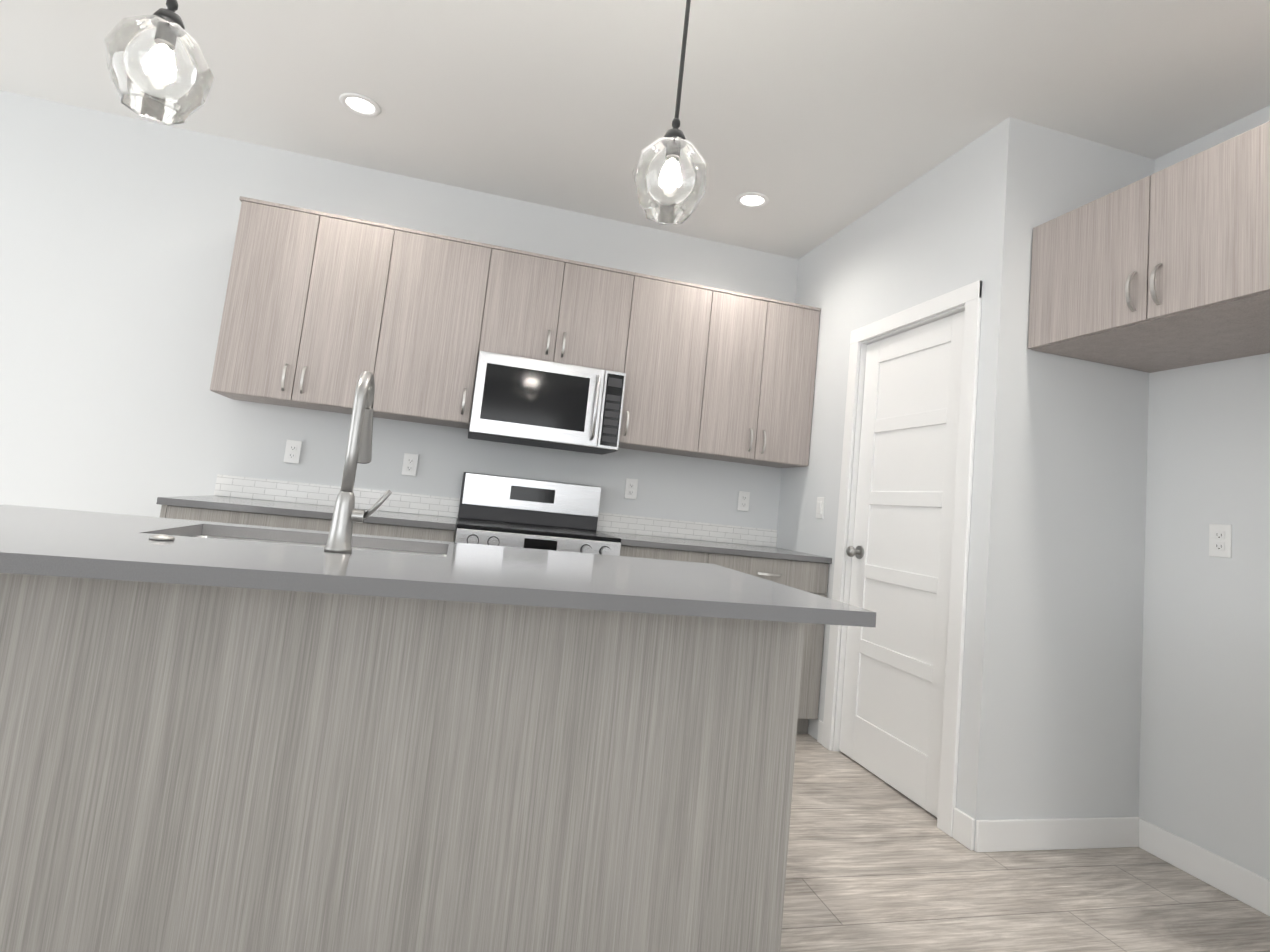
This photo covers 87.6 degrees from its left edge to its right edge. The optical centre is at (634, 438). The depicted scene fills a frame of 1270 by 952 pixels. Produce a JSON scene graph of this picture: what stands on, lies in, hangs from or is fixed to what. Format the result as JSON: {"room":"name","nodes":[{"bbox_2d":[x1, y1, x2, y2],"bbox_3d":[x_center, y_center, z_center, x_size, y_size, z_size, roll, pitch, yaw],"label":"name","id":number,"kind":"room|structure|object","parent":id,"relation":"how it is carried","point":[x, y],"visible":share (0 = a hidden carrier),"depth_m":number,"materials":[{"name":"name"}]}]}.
{"room":"kitchen","nodes":[
{"label":"kitchen","id":0,"kind":"room"},
{"bbox_2d":[0,90,798,546],"bbox_3d":[-2.540,-0.227,3.269,7.370,2.740,0.120,7,-6,-14],"label":"wall","id":1,"kind":"structure","parent":0,"point":[116,240],"depth_m":3.32,"materials":[{"name":"white paint"}]},
{"bbox_2d":[283,440,301,463],"bbox_3d":[-1.746,0.067,3.380,0.072,0.116,0.008,7,-6,-14],"label":"electrical outlet","id":2,"kind":"object","parent":1,"relation":"attached to","point":[292,451],"visible":1,"depth_m":3.38,"materials":[{"name":"white plastic"}]},
{"bbox_2d":[210,196,397,417],"bbox_3d":[-1.607,-0.624,3.310,0.686,0.926,0.330,7,-6,-14],"label":"upper cabinet","id":3,"kind":"object","parent":1,"relation":"attached to","point":[322,311],"depth_m":3.15,"materials":[{"name":"laminate"}]},
{"bbox_2d":[402,453,417,475],"bbox_3d":[-1.195,0.138,3.520,0.072,0.116,0.008,7,-6,-14],"label":"electrical outlet","id":4,"kind":"object","parent":1,"relation":"attached to","point":[410,462],"visible":1,"depth_m":3.52,"materials":[{"name":"white plastic"}]},
{"bbox_2d":[373,227,493,428],"bbox_3d":[-1.049,-0.552,3.452,0.474,0.926,0.330,7,-6,-14],"label":"upper cabinet","id":5,"kind":"object","parent":1,"relation":"attached to","point":[436,303],"depth_m":3.29,"materials":[{"name":"laminate"}]},
{"bbox_2d":[214,474,776,546],"bbox_3d":[-0.610,0.420,3.664,3.061,0.104,0.008,7,-6,-14],"label":"backsplash","id":6,"kind":"structure","parent":1,"relation":"attached to","point":[267,489],"depth_m":3.53,"materials":[{"name":"tile"}]},
{"bbox_2d":[482,245,637,372],"bbox_3d":[-0.437,-0.656,3.621,0.760,0.561,0.330,7,-6,-14],"label":"upper cabinet","id":7,"kind":"object","parent":1,"relation":"attached to","point":[541,307],"depth_m":3.46,"materials":[{"name":"laminate"}]},
{"bbox_2d":[468,351,625,454],"bbox_3d":[-0.472,-0.174,3.515,0.756,0.414,0.446,7,-6,-14],"label":"over-the-range microwave","id":8,"kind":"object","parent":7,"relation":"attached to","point":[536,403],"visible":1,"depth_m":3.34,"materials":[{"name":"grey metal"}]},
{"bbox_2d":[624,478,637,498],"bbox_3d":[-0.021,0.290,3.819,0.072,0.116,0.008,7,-6,-14],"label":"electrical outlet","id":9,"kind":"object","parent":1,"relation":"attached to","point":[631,485],"visible":1,"depth_m":3.82,"materials":[{"name":"white plastic"}]},
{"bbox_2d":[618,273,717,455],"bbox_3d":[0.128,-0.399,3.752,0.455,0.926,0.330,7,-6,-14],"label":"upper cabinet","id":10,"kind":"object","parent":1,"relation":"attached to","point":[664,409],"depth_m":3.60,"materials":[{"name":"laminate"}]},
{"bbox_2d":[737,491,749,510],"bbox_3d":[0.656,0.378,3.992,0.072,0.116,0.008,7,-6,-14],"label":"electrical outlet","id":11,"kind":"object","parent":1,"relation":"attached to","point":[743,500],"visible":1,"depth_m":3.99,"materials":[{"name":"white plastic"}]},
{"bbox_2d":[689,289,820,467],"bbox_3d":[0.670,-0.329,3.890,0.671,0.926,0.330,7,-6,-14],"label":"upper cabinet","id":12,"kind":"object","parent":1,"relation":"attached to","point":[760,386],"depth_m":3.73,"materials":[{"name":"laminate"}]},
{"bbox_2d":[0,0,1269,258],"bbox_3d":[-1.132,-1.841,0.069,8.110,0.100,7.240,7,-6,-14],"label":"ceiling","id":13,"kind":"structure","parent":0,"point":[816,122],"depth_m":2.62,"materials":[{"name":"white paint"}]},
{"bbox_2d":[103,0,213,124],"bbox_3d":[-1.006,-1.170,1.495,0.197,0.914,0.198,7,-6,-14],"label":"pendant light","id":14,"kind":"object","parent":13,"relation":"hanging from","point":[124,33],"visible":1,"depth_m":1.47,"materials":[{"name":"clear glass"}]},
{"bbox_2d":[339,93,380,116],"bbox_3d":[-1.236,-1.500,2.982,0.176,0.010,0.176,7,-6,-14],"label":"recessed light","id":15,"kind":"object","parent":13,"relation":"in","point":[360,104],"visible":1,"depth_m":2.98,"materials":[{"name":"white plastic"}]},
{"bbox_2d":[632,0,705,224],"bbox_3d":[0.132,-1.026,1.751,0.197,0.914,0.198,7,-6,-14],"label":"pendant light","id":16,"kind":"object","parent":13,"relation":"hanging from","point":[674,141],"visible":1,"depth_m":1.74,"materials":[{"name":"clear glass"}]},
{"bbox_2d":[736,192,768,207],"bbox_3d":[0.619,-1.256,3.496,0.176,0.010,0.176,7,-6,-14],"label":"recessed light","id":17,"kind":"object","parent":13,"relation":"in","point":[752,200],"visible":1,"depth_m":3.49,"materials":[{"name":"white plastic"}]},
{"bbox_2d":[776,117,1034,850],"bbox_3d":[1.175,0.160,3.288,0.120,2.740,1.680,7,-6,-14],"label":"wall","id":18,"kind":"structure","parent":0,"point":[959,219],"depth_m":2.66,"materials":[{"name":"white paint"}]},
{"bbox_2d":[816,497,824,518],"bbox_3d":[1.001,0.375,3.593,0.010,0.116,0.072,7,-6,-14],"label":"light switch","id":19,"kind":"object","parent":18,"relation":"attached to","point":[820,507],"visible":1,"depth_m":3.58,"materials":[{"name":"white plastic"}]},
{"bbox_2d":[839,311,964,816],"bbox_3d":[1.167,0.485,2.954,0.105,2.012,0.730,7,-6,-14],"label":"door","id":20,"kind":"structure","parent":18,"relation":"in","point":[899,551],"depth_m":2.93,"materials":[{"name":"white wood"}]},
{"bbox_2d":[822,280,982,836],"bbox_3d":[1.208,0.453,2.968,0.138,2.103,0.896,7,-6,-14],"label":"door frame","id":21,"kind":"structure","parent":18,"relation":"attached to","point":[967,299],"depth_m":2.66,"materials":[{"name":"white wood"}]},
{"bbox_2d":[780,734,1269,951],"bbox_3d":[-1.423,0.970,-0.216,8.110,0.100,7.240,7,-6,-14],"label":"floor","id":22,"kind":"structure","parent":0,"point":[875,863],"depth_m":2.08,"materials":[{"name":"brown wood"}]},
{"bbox_2d":[160,505,454,541],"bbox_3d":[-1.484,0.800,3.069,1.159,0.885,0.654,7,-6,-14],"label":"base cabinet","id":23,"kind":"object","parent":22,"relation":"on","point":[237,517],"visible":0.02,"depth_m":2.81,"materials":[{"name":"grey laminate"}]},
{"bbox_2d":[156,495,456,529],"bbox_3d":[-1.444,0.346,3.119,1.172,0.028,0.641,7,-6,-14],"label":"countertop","id":24,"kind":"structure","parent":23,"relation":"on","point":[304,510],"depth_m":2.89,"materials":[{"name":"grey stone"}]},
{"bbox_2d":[0,554,804,951],"bbox_3d":[-0.645,0.736,1.585,1.910,0.884,0.644,7,-6,-14],"label":"kitchen island","id":25,"kind":"object","parent":22,"relation":"on","point":[198,768],"visible":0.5,"depth_m":1.30,"materials":[{"name":"grey laminate"}]},
{"bbox_2d":[0,505,875,626],"bbox_3d":[-0.567,0.274,1.513,1.950,0.030,0.880,7,-6,-14],"label":"island countertop","id":26,"kind":"structure","parent":25,"relation":"on","point":[62,542],"depth_m":1.27,"materials":[{"name":"grey stone"}]},
{"bbox_2d":[149,534,174,540],"bbox_3d":[-0.937,0.195,1.312,0.042,0.009,0.042,7,-6,-14],"label":"button","id":27,"kind":"object","parent":26,"relation":"on","point":[164,537],"visible":1,"depth_m":1.30,"materials":[{"name":"silver metal"}]},
{"bbox_2d":[193,535,446,556],"bbox_3d":[-0.800,0.393,1.624,0.653,0.230,0.388,7,-6,-14],"label":"island sink","id":28,"kind":"object","parent":26,"relation":"in","point":[308,544],"visible":0.04,"depth_m":1.80,"materials":[{"name":"grey metal"}]},
{"bbox_2d":[324,371,391,552],"bbox_3d":[-0.605,0.051,1.526,0.123,0.404,0.209,7,-6,-14],"label":"faucet","id":29,"kind":"object","parent":26,"relation":"on","point":[346,514],"visible":1,"depth_m":1.44,"materials":[{"name":"silver metal"}]},
{"bbox_2d":[455,472,620,555],"bbox_3d":[-0.535,0.778,3.276,0.752,1.163,0.716,7,-6,-14],"label":"range","id":30,"kind":"object","parent":22,"relation":"on","point":[495,510],"visible":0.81,"depth_m":3.54,"materials":[{"name":"grey metal"}]},
{"bbox_2d":[620,545,828,733],"bbox_3d":[0.347,1.036,3.535,1.125,0.885,0.654,7,-6,-14],"label":"base cabinet","id":31,"kind":"object","parent":22,"relation":"on","point":[810,577],"visible":0.19,"depth_m":3.36,"materials":[{"name":"grey laminate"}]},
{"bbox_2d":[598,531,831,562],"bbox_3d":[0.393,0.584,3.587,1.127,0.028,0.641,7,-6,-14],"label":"countertop","id":32,"kind":"structure","parent":31,"relation":"on","point":[698,545],"depth_m":3.35,"materials":[{"name":"grey stone"}]},
{"bbox_2d":[1004,124,1154,818],"bbox_3d":[1.729,0.150,2.627,0.620,2.740,0.120,7,-6,-14],"label":"wall","id":33,"kind":"structure","parent":0,"point":[1074,729],"depth_m":2.53,"materials":[{"name":"white paint"}]},
{"bbox_2d":[957,808,1140,851],"bbox_3d":[1.530,1.440,2.423,0.723,0.105,0.045,7,-6,-14],"label":"baseboard","id":34,"kind":"structure","parent":33,"relation":"attached to","point":[1004,835],"depth_m":2.39,"materials":[{"name":"white wood"}]},
{"bbox_2d":[1138,105,1269,879],"bbox_3d":[2.282,0.141,1.973,0.120,2.740,1.665,7,-6,-14],"label":"wall","id":35,"kind":"structure","parent":0,"point":[1204,777],"depth_m":2.38,"materials":[{"name":"white paint"}]},
{"bbox_2d":[1028,121,1269,372],"bbox_3d":[1.920,-0.579,2.191,0.644,0.485,0.914,7,-6,-14],"label":"upper cabinet","id":36,"kind":"object","parent":35,"relation":"attached to","point":[1167,268],"visible":1,"depth_m":2.13,"materials":[{"name":"laminate"}]},
{"bbox_2d":[1141,818,1269,915],"bbox_3d":[2.019,1.455,2.069,0.012,0.105,0.916,7,-6,-14],"label":"baseboard","id":37,"kind":"structure","parent":35,"relation":"attached to","point":[1241,884],"depth_m":2.27,"materials":[{"name":"white wood"}]},
{"bbox_2d":[1209,524,1231,557],"bbox_3d":[2.087,0.364,2.363,0.008,0.116,0.072,7,-6,-14],"label":"outlet","id":38,"kind":"object","parent":35,"relation":"attached to","point":[1220,540],"visible":1,"depth_m":2.36,"materials":[{"name":"white plastic"}]}
]}

